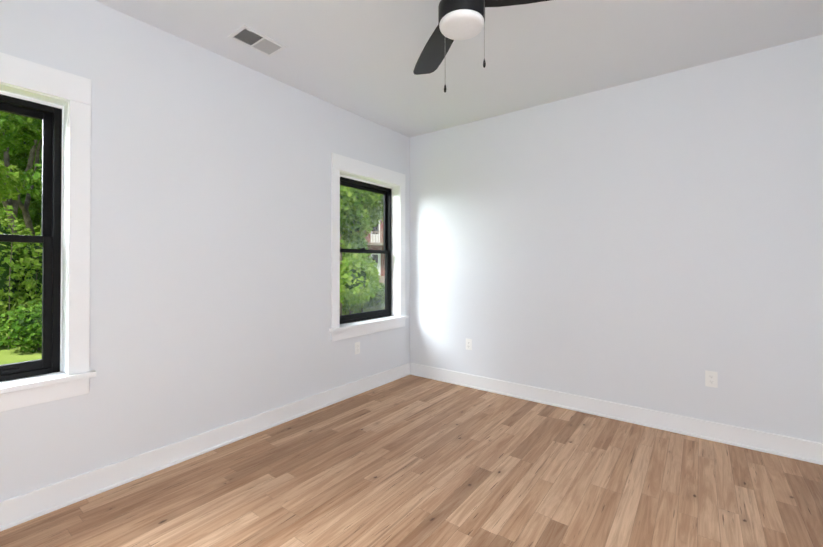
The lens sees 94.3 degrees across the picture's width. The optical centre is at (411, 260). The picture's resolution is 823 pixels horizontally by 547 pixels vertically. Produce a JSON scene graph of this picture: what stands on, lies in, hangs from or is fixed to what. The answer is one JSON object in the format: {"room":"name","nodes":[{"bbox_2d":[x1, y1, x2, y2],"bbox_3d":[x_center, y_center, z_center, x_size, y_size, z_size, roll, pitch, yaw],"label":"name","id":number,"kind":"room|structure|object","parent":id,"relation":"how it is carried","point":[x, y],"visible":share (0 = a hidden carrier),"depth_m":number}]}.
{"room":"empty bedroom","nodes":[
{"label":"empty bedroom","id":0,"kind":"room"},
{"bbox_2d":[0,0,409,501],"bbox_3d":[-1.375,0.266,2.759,0.150,3.660,4.600,0,-1,37],"label":"wall","id":1,"kind":"structure","parent":0,"point":[210,262],"depth_m":2.51},
{"bbox_2d":[0,52,95,411],"bbox_3d":[-2.151,-0.138,1.714,0.230,1.721,1.122,0,-1,37],"label":"window","id":2,"kind":"structure","parent":1,"relation":"in","point":[61,110],"depth_m":2.05},
{"bbox_2d":[0,362,411,531],"bbox_3d":[-1.303,1.230,2.698,0.029,0.132,4.300,0,-1,37],"label":"baseboard","id":3,"kind":"structure","parent":1,"relation":"attached to","point":[22,508],"depth_m":2.38},
{"bbox_2d":[355,342,359,354],"bbox_3d":[-0.529,0.859,3.744,0.008,0.114,0.070,0,-1,37],"label":"electrical outlet","id":4,"kind":"object","parent":1,"relation":"attached to","point":[357,347],"visible":1,"depth_m":3.74},
{"bbox_2d":[329,153,408,341],"bbox_3d":[-0.460,-0.120,3.953,0.230,1.721,1.122,0,-1,37],"label":"window","id":5,"kind":"structure","parent":1,"relation":"in","point":[389,186],"depth_m":4.03},
{"bbox_2d":[0,375,822,546],"bbox_3d":[0.202,1.347,1.561,4.100,0.120,4.600,0,-1,37],"label":"floor","id":6,"kind":"structure","parent":0,"point":[411,461],"depth_m":2.16},
{"bbox_2d":[94,0,822,137],"bbox_3d":[0.202,-1.513,1.583,4.100,0.120,4.600,0,-1,37],"label":"ceiling","id":7,"kind":"structure","parent":0,"point":[359,57],"depth_m":2.54},
{"bbox_2d":[228,25,286,56],"bbox_3d":[-1.014,-1.439,2.519,0.196,0.013,0.304,0,-1,37],"label":"ceiling vent","id":8,"kind":"object","parent":7,"relation":"in","point":[255,40],"visible":1,"depth_m":2.51},
{"bbox_2d":[413,0,549,91],"bbox_3d":[0.203,-1.128,1.626,1.190,0.650,1.132,0,-1,37],"label":"fan","id":9,"kind":"object","parent":7,"relation":"hanging from","point":[461,19],"visible":1,"depth_m":1.72},
{"bbox_2d":[410,35,822,442],"bbox_3d":[1.542,0.271,3.345,4.100,3.660,0.150,0,-1,37],"label":"wall","id":10,"kind":"structure","parent":0,"point":[654,243],"depth_m":3.02},
{"bbox_2d":[466,338,471,349],"bbox_3d":[0.592,0.869,3.959,0.070,0.114,0.008,0,-1,37],"label":"electrical outlet","id":11,"kind":"object","parent":10,"relation":"attached to","point":[468,344],"visible":1,"depth_m":3.96},
{"bbox_2d":[412,363,822,464],"bbox_3d":[1.480,1.234,3.271,3.720,0.132,0.029,0,-1,37],"label":"baseboard","id":12,"kind":"structure","parent":10,"relation":"attached to","point":[785,446],"depth_m":2.99},
{"bbox_2d":[705,370,717,387],"bbox_3d":[2.172,0.859,2.765,0.070,0.114,0.008,0,-1,37],"label":"electrical outlet","id":13,"kind":"object","parent":10,"relation":"attached to","point":[711,378],"visible":1,"depth_m":2.76},
{"label":"outside","id":14,"kind":"structure","parent":0,"visible":0},
{"bbox_2d":[0,286,384,364],"bbox_3d":[-13.944,2.442,27.459,130.000,0.300,140.000,0,-1,37],"label":"ground","id":15,"kind":"structure","parent":14,"point":[14,358],"depth_m":8.71},
{"bbox_2d":[0,111,384,352],"bbox_3d":[-16.852,-8.786,40.906,61.493,22.804,72.003,0,-1,37],"label":"trees","id":16,"kind":"object","parent":15,"relation":"on","point":[10,164],"depth_m":10.89},
{"bbox_2d":[358,218,384,285],"bbox_3d":[-3.958,-2.573,38.281,9.600,9.900,8.800,0,0,-3],"label":"house","id":17,"kind":"structure","parent":15,"relation":"on","point":[375,247],"depth_m":35.25}
]}

